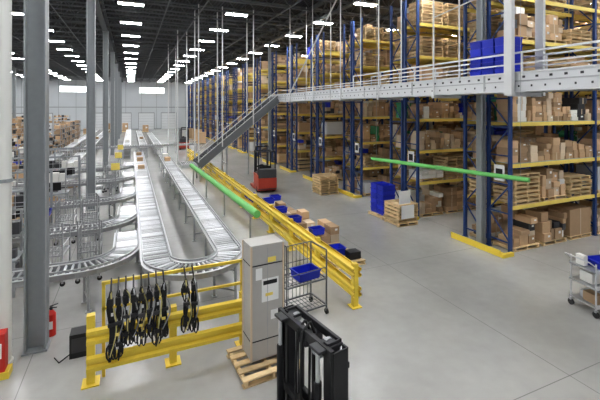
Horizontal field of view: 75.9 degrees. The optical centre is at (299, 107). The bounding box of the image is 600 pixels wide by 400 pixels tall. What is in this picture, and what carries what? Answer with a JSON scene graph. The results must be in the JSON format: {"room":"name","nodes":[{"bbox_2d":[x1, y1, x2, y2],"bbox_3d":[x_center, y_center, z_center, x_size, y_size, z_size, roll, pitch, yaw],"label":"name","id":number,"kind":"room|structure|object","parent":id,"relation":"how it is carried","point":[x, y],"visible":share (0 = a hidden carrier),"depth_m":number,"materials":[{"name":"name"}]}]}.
{"room":"distribution center","nodes":[
{"label":"distribution center","id":0,"kind":"room"},
{"bbox_2d":[16,76,302,129],"bbox_3d":[-29.941,-0.950,83.098,80.030,10.900,0.350,0,0,-24],"label":"wall","id":1,"kind":"structure","parent":0,"point":[73,104],"depth_m":79.92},
{"bbox_2d":[59,86,85,92],"bbox_3d":[-44.777,-3.750,76.379,5.120,1.300,0.110,0,0,-24],"label":"window","id":2,"kind":"structure","parent":1,"relation":"in","point":[82,89],"depth_m":76.24,"materials":[{"name":"white glass"}]},
{"bbox_2d":[96,113,102,129],"bbox_3d":[-40.817,2.725,78.057,3.200,3.550,0.160,0,0,-24],"label":"door","id":3,"kind":"structure","parent":1,"relation":"in","point":[99,116],"depth_m":78.11,"materials":[{"name":"white metal"}]},
{"bbox_2d":[122,113,131,129],"bbox_3d":[-36.697,2.725,79.866,3.200,3.550,0.160,0,0,-24],"label":"door","id":4,"kind":"structure","parent":1,"relation":"in","point":[126,117],"depth_m":80.28,"materials":[{"name":"white"}]},
{"bbox_2d":[138,112,154,128],"bbox_3d":[-32.576,2.725,81.674,3.200,3.550,0.160,0,0,-24],"label":"door","id":5,"kind":"structure","parent":1,"relation":"in","point":[147,118],"depth_m":81.72,"materials":[{"name":"white metal"}]},
{"bbox_2d":[139,87,164,93],"bbox_3d":[-31.591,-3.750,82.167,5.120,1.300,0.110,0,0,-24],"label":"window","id":6,"kind":"structure","parent":1,"relation":"in","point":[154,90],"depth_m":82.20,"materials":[{"name":"white glass"}]},
{"bbox_2d":[161,112,176,128],"bbox_3d":[-28.456,2.725,83.483,3.200,3.550,0.160,0,0,-24],"label":"door","id":7,"kind":"structure","parent":1,"relation":"in","point":[164,115],"depth_m":83.42,"materials":[{"name":"white metal"}]},
{"bbox_2d":[0,128,599,399],"bbox_3d":[-10.383,4.650,38.580,80.000,0.300,97.000,0,0,-24],"label":"floor","id":8,"kind":"structure","parent":0,"point":[441,316],"depth_m":8.43,"materials":[{"name":"concrete"}]},
{"bbox_2d":[0,328,12,380],"bbox_3d":[-5.033,4.125,6.440,0.320,0.750,0.240,0,0,-24],"label":"fire extinguisher","id":9,"kind":"object","parent":8,"relation":"on","point":[6,369],"visible":1,"depth_m":6.39,"materials":[{"name":"red metal"}]},
{"bbox_2d":[0,0,13,363],"bbox_3d":[-5.241,-0.500,6.764,0.340,10.000,0.340,0,0,-24],"label":"column","id":10,"kind":"structure","parent":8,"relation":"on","point":[6,179],"depth_m":6.70,"materials":[{"name":"white paint"}]},
{"bbox_2d":[12,68,15,123],"bbox_3d":[-37.963,-0.415,51.155,0.400,9.830,0.400,0,0,-24],"label":"steel column","id":11,"kind":"structure","parent":8,"relation":"on","point":[13,69],"depth_m":51.08,"materials":[{"name":"grey metal"}]},
{"bbox_2d":[12,208,22,297],"bbox_3d":[-7.716,3.525,9.118,1.800,1.950,0.800,0,0,-24],"label":"workstation","id":12,"kind":"object","parent":8,"relation":"on","point":[17,225],"visible":0.44,"depth_m":9.53,"materials":[{"name":"metal"}]},
{"bbox_2d":[12,119,22,148],"bbox_3d":[-30.226,2.815,40.245,2.440,3.370,0.640,0,0,-24],"label":"shelving","id":13,"kind":"object","parent":8,"relation":"on","point":[15,132],"visible":0.29,"depth_m":40.30,"materials":[{"name":"cardboard"}]},
{"bbox_2d":[12,157,22,183],"bbox_3d":[-14.663,3.525,19.501,1.824,1.950,0.800,0,0,-24],"label":"workstation","id":14,"kind":"object","parent":8,"relation":"on","point":[14,167],"visible":0.14,"depth_m":19.61,"materials":[{"name":"metal"}]},
{"bbox_2d":[12,188,51,224],"bbox_3d":[-9.213,3.525,12.556,1.821,1.950,0.800,0,0,-24],"label":"workstation","id":15,"kind":"object","parent":8,"relation":"on","point":[19,198],"visible":0.23,"depth_m":12.31,"materials":[{"name":"metal"}]},
{"bbox_2d":[21,0,50,356],"bbox_3d":[-4.940,-0.415,7.223,0.400,9.830,0.400,0,0,-24],"label":"steel column","id":16,"kind":"structure","parent":8,"relation":"on","point":[36,339],"depth_m":7.19,"materials":[{"name":"grey metal"}]},
{"bbox_2d":[49,303,57,336],"bbox_3d":[-4.939,4.196,7.639,0.195,0.607,0.183,0,0,19],"label":"fire extinguisher","id":17,"kind":"object","parent":16,"relation":"attached to","point":[52,313],"visible":0.62,"depth_m":7.60,"materials":[{"name":"red metal"}]},
{"bbox_2d":[16,168,69,213],"bbox_3d":[-10.922,3.525,16.392,1.824,1.950,0.800,0,0,-24],"label":"workstation","id":18,"kind":"object","parent":8,"relation":"on","point":[58,177],"visible":0.32,"depth_m":16.39,"materials":[{"name":"metal"}]},
{"bbox_2d":[12,147,85,224],"bbox_3d":[-12.573,3.350,14.958,6.760,2.300,12.560,0,0,-24],"label":"frames","id":19,"kind":"object","parent":8,"relation":"on","point":[55,156],"visible":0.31,"depth_m":17.61,"materials":[{"name":"silver metal"}]},
{"bbox_2d":[53,125,63,147],"bbox_3d":[-25.210,3.138,40.263,0.640,2.723,2.440,0,0,-24],"label":"shelving","id":20,"kind":"object","parent":8,"relation":"on","point":[58,132],"visible":0.76,"depth_m":39.30,"materials":[{"name":"cardboard"}]},
{"bbox_2d":[49,222,70,286],"bbox_3d":[-6.351,3.694,9.990,0.620,1.606,0.800,0,0,-19],"label":"wire cart","id":21,"kind":"object","parent":8,"relation":"on","point":[62,283],"visible":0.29,"depth_m":9.70,"materials":[{"name":"metal"}]},
{"bbox_2d":[53,115,69,129],"bbox_3d":[-41.424,2.829,67.000,2.440,3.342,0.640,0,0,-24],"label":"shelving","id":22,"kind":"object","parent":8,"relation":"on","point":[54,121],"visible":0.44,"depth_m":66.70,"materials":[{"name":"metal"}]},
{"bbox_2d":[59,123,67,147],"bbox_3d":[-26.416,3.091,43.010,0.640,2.818,2.440,0,0,-24],"label":"shelving","id":23,"kind":"object","parent":8,"relation":"on","point":[65,129],"visible":0.52,"depth_m":42.67,"materials":[{"name":"cardboard"}]},
{"bbox_2d":[49,157,80,192],"bbox_3d":[-12.659,3.525,20.380,1.800,1.950,0.800,0,0,-24],"label":"workstation","id":24,"kind":"object","parent":8,"relation":"on","point":[52,164],"visible":0.36,"depth_m":20.27,"materials":[{"name":"metal"}]},
{"bbox_2d":[54,195,76,245],"bbox_3d":[-7.901,3.694,13.023,0.620,1.606,0.800,0,0,-24],"label":"wire cart","id":25,"kind":"object","parent":8,"relation":"on","point":[58,218],"visible":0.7,"depth_m":12.72,"materials":[{"name":"metal"}]},
{"bbox_2d":[66,122,72,144],"bbox_3d":[-28.023,3.092,46.672,0.640,2.816,2.440,0,0,-24],"label":"shelving","id":26,"kind":"object","parent":8,"relation":"on","point":[70,129],"visible":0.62,"depth_m":46.19,"materials":[{"name":"cardboard"}]},
{"bbox_2d":[54,325,85,362],"bbox_3d":[-4.148,4.290,6.988,0.559,0.420,0.349,0,0,-24],"label":"base cabinet","id":27,"kind":"object","parent":8,"relation":"on","point":[77,337],"visible":0.85,"depth_m":6.94,"materials":[{"name":"black"}]},
{"bbox_2d":[12,161,133,184],"bbox_3d":[-14.660,4.000,22.413,9.290,1.000,2.690,0,0,-24],"label":"conveyor","id":28,"kind":"object","parent":8,"relation":"on","point":[128,165],"visible":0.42,"depth_m":22.89,"materials":[{"name":"metal"}]},
{"bbox_2d":[12,170,134,197],"bbox_3d":[-12.972,4.000,18.567,9.290,1.000,2.690,0,0,-24],"label":"conveyor","id":29,"kind":"object","parent":8,"relation":"on","point":[126,176],"visible":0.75,"depth_m":18.85,"materials":[{"name":"metal"}]},
{"bbox_2d":[12,185,135,218],"bbox_3d":[-10.705,4.000,14.647,8.290,1.000,2.690,0,0,-24],"label":"conveyor","id":30,"kind":"object","parent":8,"relation":"on","point":[127,193],"visible":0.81,"depth_m":15.00,"materials":[{"name":"metal"}]},
{"bbox_2d":[12,203,136,254],"bbox_3d":[-9.716,4.000,11.150,9.290,1.000,2.690,0,0,-24],"label":"conveyor","id":31,"kind":"object","parent":8,"relation":"on","point":[126,215],"visible":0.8,"depth_m":11.79,"materials":[{"name":"metal"}]},
{"bbox_2d":[12,228,138,313],"bbox_3d":[-8.430,4.000,8.220,9.290,1.000,2.690,0,0,-24],"label":"conveyor","id":32,"kind":"object","parent":8,"relation":"on","point":[125,248],"visible":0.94,"depth_m":8.84,"materials":[{"name":"metal"}]},
{"bbox_2d":[68,152,85,178],"bbox_3d":[-16.078,4.032,27.671,0.710,0.936,7.720,0,0,-24],"label":"conveyor","id":33,"kind":"object","parent":8,"relation":"on","point":[71,160],"visible":0.45,"depth_m":27.83,"materials":[{"name":"metal"}]},
{"bbox_2d":[59,130,98,160],"bbox_3d":[-26.788,4.032,48.088,0.710,0.936,34.520,0,0,-24],"label":"conveyor","id":34,"kind":"object","parent":8,"relation":"on","point":[82,139],"visible":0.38,"depth_m":38.56,"materials":[{"name":"metal"}]},
{"bbox_2d":[12,137,169,185],"bbox_3d":[-14.398,3.401,28.136,8.610,0.297,37.300,0,0,-24],"label":"carton","id":35,"kind":"object","parent":34,"relation":"on","point":[164,155],"visible":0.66,"depth_m":25.83,"materials":[{"name":"cardboard"}]},
{"bbox_2d":[75,218,101,283],"bbox_3d":[-5.619,3.694,10.311,0.620,1.606,0.800,0,0,-24],"label":"wire cart","id":36,"kind":"object","parent":8,"relation":"on","point":[80,250],"visible":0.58,"depth_m":10.03,"materials":[{"name":"metal"}]},
{"bbox_2d":[80,193,98,240],"bbox_3d":[-7.260,3.694,13.304,0.620,1.606,0.800,0,0,-24],"label":"wire cart","id":37,"kind":"object","parent":8,"relation":"on","point":[92,213],"visible":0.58,"depth_m":13.00,"materials":[{"name":"metal"}]},
{"bbox_2d":[85,0,95,210],"bbox_3d":[-9.241,-0.415,17.021,0.400,9.830,0.400,0,0,-24],"label":"steel column","id":38,"kind":"structure","parent":8,"relation":"on","point":[90,4],"depth_m":16.98,"materials":[{"name":"grey metal"}]},
{"bbox_2d":[81,129,109,159],"bbox_3d":[-25.323,4.032,48.731,0.710,0.936,34.520,0,0,-24],"label":"conveyor","id":39,"kind":"object","parent":8,"relation":"on","point":[100,135],"visible":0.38,"depth_m":47.00,"materials":[{"name":"metal"}]},
{"bbox_2d":[96,162,104,192],"bbox_3d":[-10.830,3.694,20.692,0.620,1.606,0.800,0,0,-24],"label":"wire cart","id":40,"kind":"object","parent":8,"relation":"on","point":[103,165],"visible":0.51,"depth_m":20.54,"materials":[{"name":"metal"}]},
{"bbox_2d":[102,31,108,172],"bbox_3d":[-13.542,-0.415,26.819,0.400,9.830,0.400,0,0,-24],"label":"steel column","id":41,"kind":"structure","parent":8,"relation":"on","point":[105,33],"depth_m":26.80,"materials":[{"name":"grey metal"}]},
{"bbox_2d":[105,162,117,191],"bbox_3d":[-10.275,3.694,21.045,0.620,1.606,0.800,0,0,-19],"label":"wire cart","id":42,"kind":"object","parent":8,"relation":"on","point":[106,167],"visible":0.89,"depth_m":20.77,"materials":[{"name":"metal"}]},
{"bbox_2d":[110,52,114,155],"bbox_3d":[-17.843,-0.415,36.616,0.400,9.830,0.400,0,0,-24],"label":"steel column","id":43,"kind":"structure","parent":8,"relation":"on","point":[111,53],"depth_m":36.57,"materials":[{"name":"grey metal"}]},
{"bbox_2d":[114,64,117,145],"bbox_3d":[-22.143,-0.415,46.414,0.400,9.830,0.400,0,0,-24],"label":"steel column","id":44,"kind":"structure","parent":8,"relation":"on","point":[116,65],"depth_m":46.40,"materials":[{"name":"grey metal"}]},
{"bbox_2d":[111,145,122,210],"bbox_3d":[-9.850,3.450,20.896,0.340,2.100,9.055,0,0,-24],"label":"signs","id":45,"kind":"object","parent":8,"relation":"on","point":[114,166],"visible":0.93,"depth_m":20.72,"materials":[{"name":"metal"}]},
{"bbox_2d":[118,71,119,138],"bbox_3d":[-26.444,-0.415,56.212,0.400,9.830,0.400,0,0,-24],"label":"steel column","id":46,"kind":"structure","parent":8,"relation":"on","point":[118,71],"depth_m":56.18,"materials":[{"name":"grey metal"}]},
{"bbox_2d":[120,77,121,133],"bbox_3d":[-30.745,-0.415,66.009,0.400,9.830,0.400,0,0,-24],"label":"steel column","id":47,"kind":"structure","parent":8,"relation":"on","point":[120,77],"depth_m":66.02,"materials":[{"name":"grey metal"}]},
{"bbox_2d":[49,143,196,157],"bbox_3d":[-17.647,3.882,32.115,17.620,1.236,0.810,0,0,-24],"label":"conveyor","id":48,"kind":"object","parent":8,"relation":"on","point":[179,144],"visible":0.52,"depth_m":33.61,"materials":[{"name":"metal"}]},
{"bbox_2d":[122,129,130,158],"bbox_3d":[-21.945,4.032,49.122,0.710,0.936,32.520,0,0,-24],"label":"conveyor","id":49,"kind":"object","parent":8,"relation":"on","point":[128,132],"visible":0.84,"depth_m":41.15,"materials":[{"name":"metal"}]},
{"bbox_2d":[136,131,147,157],"bbox_3d":[-19.814,4.032,47.873,0.710,0.936,28.520,0,0,-24],"label":"conveyor","id":50,"kind":"object","parent":8,"relation":"on","point":[139,134],"visible":0.87,"depth_m":41.23,"materials":[{"name":"metal"}]},
{"bbox_2d":[83,123,205,143],"bbox_3d":[-25.486,3.648,59.799,16.500,1.655,31.000,0,0,-24],"label":"carton","id":51,"kind":"object","parent":8,"relation":"on","point":[202,135],"visible":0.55,"depth_m":55.93,"materials":[{"name":"brown cardboard"}]},
{"bbox_2d":[147,133,162,154],"bbox_3d":[-17.418,4.032,45.649,0.710,0.936,22.520,0,0,-24],"label":"conveyor","id":52,"kind":"object","parent":8,"relation":"on","point":[152,137],"visible":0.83,"depth_m":41.32,"materials":[{"name":"metal"}]},
{"bbox_2d":[81,259,241,389],"bbox_3d":[-2.256,3.705,6.818,2.810,1.590,0.260,0,0,-24],"label":"barrier","id":53,"kind":"object","parent":8,"relation":"on","point":[174,343],"visible":0.66,"depth_m":6.75,"materials":[{"name":"yellow metal"}]},
{"bbox_2d":[105,265,198,362],"bbox_3d":[-2.514,3.506,6.630,1.491,1.275,0.328,0,0,-24],"label":"harness","id":54,"kind":"object","parent":53,"relation":"attached to","point":[129,333],"visible":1,"depth_m":6.46,"materials":[{"name":"black"}]},
{"bbox_2d":[179,127,189,149],"bbox_3d":[-12.798,3.309,42.693,1.000,2.378,2.520,0,0,-14],"label":"forklift","id":55,"kind":"object","parent":8,"relation":"on","point":[182,139],"visible":0.92,"depth_m":41.58,"materials":[{"name":"red"}]},
{"bbox_2d":[134,150,241,299],"bbox_3d":[-7.250,3.980,20.000,2.410,1.040,25.665,0,0,-24],"label":"conveyor","id":56,"kind":"object","parent":8,"relation":"on","point":[155,252],"visible":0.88,"depth_m":10.91,"materials":[{"name":"metal"}]},
{"bbox_2d":[168,4,253,164],"bbox_3d":[-8.043,-0.900,31.498,3.878,10.800,16.550,0,0,-24],"label":"rods","id":57,"kind":"object","parent":8,"relation":"on","point":[198,4],"visible":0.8,"depth_m":25.27,"materials":[{"name":"white metal"}]},
{"bbox_2d":[188,85,249,127],"bbox_3d":[-16.840,-0.050,80.544,13.550,9.100,2.060,0,0,-24],"label":"rack","id":58,"kind":"object","parent":8,"relation":"on","point":[189,91],"visible":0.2,"depth_m":78.59,"materials":[{"name":"blue metal"}]},
{"bbox_2d":[206,78,232,137],"bbox_3d":[-8.399,-0.050,61.315,13.550,9.100,2.060,0,0,-24],"label":"rack","id":59,"kind":"object","parent":8,"relation":"on","point":[207,79],"visible":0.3,"depth_m":58.90,"materials":[{"name":"blue metal"}]},
{"bbox_2d":[209,78,232,137],"bbox_3d":[-8.194,-0.072,61.459,12.540,9.105,1.787,0,0,-24],"label":"pallets","id":60,"kind":"object","parent":59,"relation":"on","point":[211,79],"visible":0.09,"depth_m":58.32,"materials":[{"name":"brown cardboard"}]},
{"bbox_2d":[191,84,251,127],"bbox_3d":[-15.152,-0.050,76.698,13.550,9.100,2.060,0,0,-24],"label":"rack","id":61,"kind":"object","parent":8,"relation":"on","point":[191,84],"visible":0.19,"depth_m":74.35,"materials":[{"name":"blue metal"}]},
{"bbox_2d":[202,80,243,131],"bbox_3d":[-10.087,-0.050,65.161,13.550,9.100,2.060,0,0,-24],"label":"rack","id":62,"kind":"object","parent":8,"relation":"on","point":[203,86],"visible":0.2,"depth_m":63.01,"materials":[{"name":"blue metal"}]},
{"bbox_2d":[204,80,241,131],"bbox_3d":[-9.883,-0.068,65.305,12.541,9.095,1.790,0,0,-24],"label":"pallets","id":63,"kind":"object","parent":62,"relation":"on","point":[210,130],"visible":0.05,"depth_m":62.62,"materials":[{"name":"brown wood"}]},
{"bbox_2d":[189,163,260,237],"bbox_3d":[-3.921,3.900,17.664,0.240,1.200,11.708,0,0,-26],"label":"rail","id":64,"kind":"object","parent":8,"relation":"on","point":[249,208],"visible":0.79,"depth_m":15.13,"materials":[{"name":"metal"}]},
{"bbox_2d":[208,75,243,139],"bbox_3d":[-6.711,-0.050,57.469,13.550,9.100,2.060,0,0,-24],"label":"rack","id":65,"kind":"object","parent":8,"relation":"on","point":[213,83],"visible":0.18,"depth_m":54.72,"materials":[{"name":"blue metal"}]},
{"bbox_2d":[215,75,243,139],"bbox_3d":[-6.506,-0.106,57.613,12.540,9.171,1.788,0,0,-24],"label":"pallets","id":66,"kind":"object","parent":65,"relation":"on","point":[215,75],"visible":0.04,"depth_m":54.45,"materials":[{"name":"brown wood"}]},
{"bbox_2d":[179,90,279,181],"bbox_3d":[-4.483,1.641,24.898,6.306,5.718,1.450,0,0,-24],"label":"conveyor","id":67,"kind":"object","parent":8,"relation":"on","point":[262,109],"visible":0.91,"depth_m":24.64,"materials":[{"name":"silver metal"}]},
{"bbox_2d":[214,73,258,141],"bbox_3d":[-5.022,-0.050,53.624,13.550,9.100,2.060,0,0,-24],"label":"rack","id":68,"kind":"object","parent":8,"relation":"on","point":[219,81],"visible":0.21,"depth_m":51.05,"materials":[{"name":"blue metal"}]},
{"bbox_2d":[221,76,248,133],"bbox_3d":[-4.818,-0.076,53.767,12.541,9.113,1.789,0,0,-24],"label":"pallets","id":69,"kind":"object","parent":68,"relation":"on","point":[223,76],"visible":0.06,"depth_m":50.85,"materials":[{"name":"brown wood"}]},
{"bbox_2d":[226,345,299,389],"bbox_3d":[-0.653,4.439,6.812,1.050,0.121,0.950,0,0,-28],"label":"wooden pallet","id":70,"kind":"object","parent":8,"relation":"on","point":[238,353],"visible":0.53,"depth_m":6.50,"materials":[{"name":"brown wood"}]},
{"bbox_2d":[242,234,283,362],"bbox_3d":[-0.666,3.369,6.916,0.630,1.983,0.450,0,0,-28],"label":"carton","id":71,"kind":"object","parent":70,"relation":"on","point":[262,256],"visible":0.93,"depth_m":6.73,"materials":[{"name":"white cardboard"}]},
{"bbox_2d":[250,145,276,191],"bbox_3d":[-2.102,3.309,21.508,1.000,2.378,2.520,0,0,-19],"label":"forklift","id":72,"kind":"object","parent":8,"relation":"on","point":[265,179],"visible":1,"depth_m":20.44,"materials":[{"name":"red metal"}]},
{"bbox_2d":[228,66,307,148],"bbox_3d":[-1.646,-0.050,45.932,13.550,9.100,2.060,0,0,-24],"label":"rack","id":73,"kind":"object","parent":8,"relation":"on","point":[235,77],"visible":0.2,"depth_m":43.37,"materials":[{"name":"blue metal"}]},
{"bbox_2d":[237,68,301,147],"bbox_3d":[-1.441,-0.076,46.075,12.540,9.113,1.788,0,0,-24],"label":"pallets","id":74,"kind":"object","parent":73,"relation":"on","point":[239,71],"visible":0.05,"depth_m":43.02,"materials":[{"name":"brown cardboard"}]},
{"bbox_2d":[224,70,313,132],"bbox_3d":[-3.334,-0.050,49.778,13.550,9.100,2.060,0,0,-24],"label":"rack","id":75,"kind":"object","parent":8,"relation":"on","point":[226,79],"visible":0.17,"depth_m":47.19,"materials":[{"name":"blue metal"}]},
{"bbox_2d":[227,75,285,144],"bbox_3d":[-3.130,0.009,49.921,12.540,8.942,1.789,0,0,-24],"label":"pallets","id":76,"kind":"object","parent":75,"relation":"on","point":[230,76],"visible":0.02,"depth_m":46.92,"materials":[{"name":"brown wood"}]},
{"bbox_2d":[268,43,271,162],"bbox_3d":[-2.512,-0.415,31.846,0.260,9.830,0.260,0,0,-24],"label":"steel column","id":77,"kind":"structure","parent":8,"relation":"on","point":[269,44],"depth_m":31.82,"materials":[{"name":"grey metal"}]},
{"bbox_2d":[187,148,361,309],"bbox_3d":[-4.360,4.010,21.501,0.240,0.980,28.120,0,0,-24],"label":"guard rail","id":78,"kind":"object","parent":8,"relation":"on","point":[351,286],"visible":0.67,"depth_m":11.40,"materials":[{"name":"yellow metal"}]},
{"bbox_2d":[237,62,346,152],"bbox_3d":[0.042,-0.050,42.086,13.550,9.100,2.060,0,0,-24],"label":"rack","id":79,"kind":"object","parent":8,"relation":"on","point":[244,73],"visible":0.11,"depth_m":39.64,"materials":[{"name":"blue metal"}]},
{"bbox_2d":[246,67,340,151],"bbox_3d":[0.247,-0.073,42.229,12.540,9.106,1.788,0,0,-24],"label":"pallets","id":80,"kind":"object","parent":79,"relation":"on","point":[250,69],"visible":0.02,"depth_m":39.22,"materials":[{"name":"brown wood"}]},
{"bbox_2d":[284,241,328,313],"bbox_3d":[-0.008,3.669,8.428,1.050,1.656,0.740,0,0,-32],"label":"cart","id":81,"kind":"object","parent":8,"relation":"on","point":[303,273],"visible":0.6,"depth_m":8.41,"materials":[{"name":"grey metal"}]},
{"bbox_2d":[249,57,372,157],"bbox_3d":[1.730,-0.050,38.241,13.550,9.100,2.060,0,0,-24],"label":"rack","id":82,"kind":"object","parent":8,"relation":"on","point":[258,70],"visible":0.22,"depth_m":35.66,"materials":[{"name":"blue metal"}]},
{"bbox_2d":[258,61,346,156],"bbox_3d":[1.935,-0.064,38.384,12.540,9.088,1.787,0,0,-24],"label":"pallets","id":83,"kind":"object","parent":82,"relation":"on","point":[264,64],"visible":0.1,"depth_m":35.59,"materials":[{"name":"brown cardboard"}]},
{"bbox_2d":[274,304,348,399],"bbox_3d":[0.129,3.417,4.275,3.347,2.166,1.044,0,0,-34],"label":"forklift","id":84,"kind":"object","parent":8,"relation":"on","point":[291,331],"visible":1,"depth_m":4.23,"materials":[{"name":"black metal"}]},
{"bbox_2d":[312,173,338,195],"bbox_3d":[1.340,4.019,20.461,1.132,0.961,0.981,0,0,-24],"label":"pallet stack","id":85,"kind":"object","parent":8,"relation":"on","point":[322,182],"visible":1,"depth_m":20.19,"materials":[{"name":"brown wood"}]},
{"bbox_2d":[262,51,457,163],"bbox_3d":[7.356,-0.050,36.123,22.150,9.100,2.060,0,0,-24],"label":"rack","id":86,"kind":"object","parent":8,"relation":"on","point":[273,131],"visible":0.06,"depth_m":31.81,"materials":[{"name":"blue metal"}]},
{"bbox_2d":[274,53,384,162],"bbox_3d":[7.560,-0.100,36.267,21.140,9.159,1.788,0,0,-24],"label":"pallets","id":87,"kind":"object","parent":86,"relation":"on","point":[281,59],"visible":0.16,"depth_m":31.88,"materials":[{"name":"brown cardboard"}]},
{"bbox_2d":[280,43,458,171],"bbox_3d":[9.044,-0.050,32.277,22.150,9.100,2.060,0,0,-24],"label":"rack","id":88,"kind":"object","parent":8,"relation":"on","point":[297,61],"visible":0.12,"depth_m":28.06,"materials":[{"name":"blue metal"}]},
{"bbox_2d":[293,47,413,170],"bbox_3d":[9.249,-0.115,32.420,21.140,9.190,1.788,0,0,-24],"label":"pallets","id":89,"kind":"object","parent":88,"relation":"on","point":[303,164],"visible":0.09,"depth_m":27.81,"materials":[{"name":"brown cardboard"}]},
{"bbox_2d":[303,32,468,180],"bbox_3d":[10.732,-0.050,28.432,22.150,9.100,2.060,0,0,-24],"label":"rack","id":90,"kind":"object","parent":8,"relation":"on","point":[336,54],"visible":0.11,"depth_m":24.27,"materials":[{"name":"blue metal"}]},
{"bbox_2d":[313,40,459,180],"bbox_3d":[10.936,-0.036,28.581,21.174,9.073,1.811,0,0,-24],"label":"pallets","id":91,"kind":"object","parent":90,"relation":"on","point":[332,128],"visible":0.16,"depth_m":24.49,"materials":[{"name":"brown cardboard"}]},
{"bbox_2d":[383,190,418,226],"bbox_3d":[3.956,3.825,15.094,0.988,1.350,0.961,0,0,-24],"label":"pallet stack","id":92,"kind":"object","parent":8,"relation":"on","point":[399,211],"visible":1,"depth_m":14.72,"materials":[{"name":"brown wood"}]},
{"bbox_2d":[335,17,599,197],"bbox_3d":[14.389,-0.050,25.450,26.450,9.100,2.060,0,0,-24],"label":"rack","id":93,"kind":"object","parent":8,"relation":"on","point":[354,145],"visible":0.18,"depth_m":20.31,"materials":[{"name":"blue metal"}]},
{"bbox_2d":[346,24,599,195],"bbox_3d":[14.554,-0.051,25.582,25.559,9.101,1.812,0,0,-24],"label":"pallets","id":94,"kind":"object","parent":93,"relation":"on","point":[369,32],"visible":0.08,"depth_m":20.42,"materials":[{"name":"brown cardboard"}]},
{"bbox_2d":[476,0,485,244],"bbox_3d":[5.929,-0.415,12.617,0.260,9.830,0.260,0,0,-24],"label":"steel column","id":95,"kind":"structure","parent":8,"relation":"on","point":[480,4],"depth_m":12.58,"materials":[{"name":"grey metal"}]},
{"bbox_2d":[390,0,599,219],"bbox_3d":[16.077,-0.050,21.604,26.450,9.100,2.060,0,0,-24],"label":"rack","id":96,"kind":"object","parent":8,"relation":"on","point":[418,60],"visible":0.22,"depth_m":16.55,"materials":[{"name":"blue metal"}]},
{"bbox_2d":[394,0,599,216],"bbox_3d":[16.234,-0.111,21.733,25.540,9.223,1.810,0,0,-24],"label":"pallets","id":97,"kind":"object","parent":96,"relation":"on","point":[440,198],"visible":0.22,"depth_m":16.57,"materials":[{"name":"brown cardboard"}]},
{"bbox_2d":[451,0,599,258],"bbox_3d":[17.765,-0.050,17.758,26.450,9.100,2.060,0,0,-24],"label":"rack","id":98,"kind":"object","parent":8,"relation":"on","point":[500,169],"visible":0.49,"depth_m":13.25,"materials":[{"name":"blue metal"}]},
{"bbox_2d":[467,0,599,252],"bbox_3d":[17.968,-0.045,17.907,25.640,9.090,1.809,0,0,-24],"label":"pallets","id":99,"kind":"object","parent":98,"relation":"on","point":[551,223],"visible":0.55,"depth_m":12.97,"materials":[{"name":"brown cardboard"}]},
{"bbox_2d":[564,252,599,318],"bbox_3d":[6.643,3.893,8.613,1.115,1.213,0.740,0,0,-12],"label":"cart","id":100,"kind":"object","parent":8,"relation":"on","point":[589,276],"visible":1,"depth_m":8.54,"materials":[{"name":"silver metal"}]},
{"bbox_2d":[12,0,597,83],"bbox_3d":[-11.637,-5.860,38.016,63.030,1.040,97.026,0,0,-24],"label":"ceiling","id":101,"kind":"structure","parent":0,"point":[99,11],"depth_m":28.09,"materials":[{"name":"black metal"}]},
{"bbox_2d":[117,0,143,6],"label":"lights","id":102,"kind":"object","parent":101,"relation":"attached to","point":[119,2],"depth_m":19.39,"materials":[{"name":"white paint"}]},
{"bbox_2d":[120,20,141,46],"label":"lights","id":103,"kind":"object","parent":101,"relation":"attached to","point":[121,21],"depth_m":27.92,"materials":[{"name":"white paint"}]},
{"bbox_2d":[124,52,137,81],"label":"lights","id":104,"kind":"object","parent":101,"relation":"attached to","point":[124,52],"depth_m":49.73,"materials":[{"name":"white paint"}]},
{"bbox_2d":[159,38,204,80],"label":"lights","id":105,"kind":"object","parent":101,"relation":"attached to","point":[191,48],"depth_m":43.47,"materials":[{"name":"white paint"}]},
{"bbox_2d":[12,0,434,82],"bbox_3d":[-12.214,-5.898,37.776,46.080,0.965,96.800,0,0,-24],"label":"pipes","id":106,"kind":"object","parent":101,"relation":"attached to","point":[166,8],"visible":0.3,"depth_m":27.76,"materials":[{"name":"grey metal"}]},
{"bbox_2d":[209,1,247,31],"label":"lights","id":107,"kind":"object","parent":101,"relation":"attached to","point":[245,14],"depth_m":21.79,"materials":[{"name":"white paint"}]},
{"bbox_2d":[12,0,599,82],"bbox_3d":[-10.220,-5.918,38.193,80.013,0.805,94.290,0,0,-24],"label":"ceiling joists","id":108,"kind":"object","parent":101,"relation":"attached to","point":[148,74],"visible":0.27,"depth_m":31.67,"materials":[{"name":"grey metal"}]},
{"bbox_2d":[289,0,544,102],"bbox_3d":[4.062,-3.300,14.233,1.300,6.000,20.880,0,0,-24],"label":"rods","id":109,"kind":"object","parent":108,"relation":"hanging from","point":[509,5],"visible":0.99,"depth_m":10.28,"materials":[{"name":"white metal"}]},
{"bbox_2d":[272,40,599,101],"bbox_3d":[3.847,-0.917,14.747,1.020,1.015,26.915,0,0,-24],"label":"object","id":110,"kind":"object","parent":109,"relation":"hanging from","point":[584,77],"visible":0.92,"depth_m":11.03,"materials":[{"name":"silver metal"}]},
{"bbox_2d":[371,0,529,182],"bbox_3d":[4.049,-2.240,11.388,0.120,8.120,5.052,0,0,-38],"label":"pipe","id":111,"kind":"object","parent":101,"relation":"hanging from","point":[473,172],"visible":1,"depth_m":10.77,"materials":[{"name":"plastic"}]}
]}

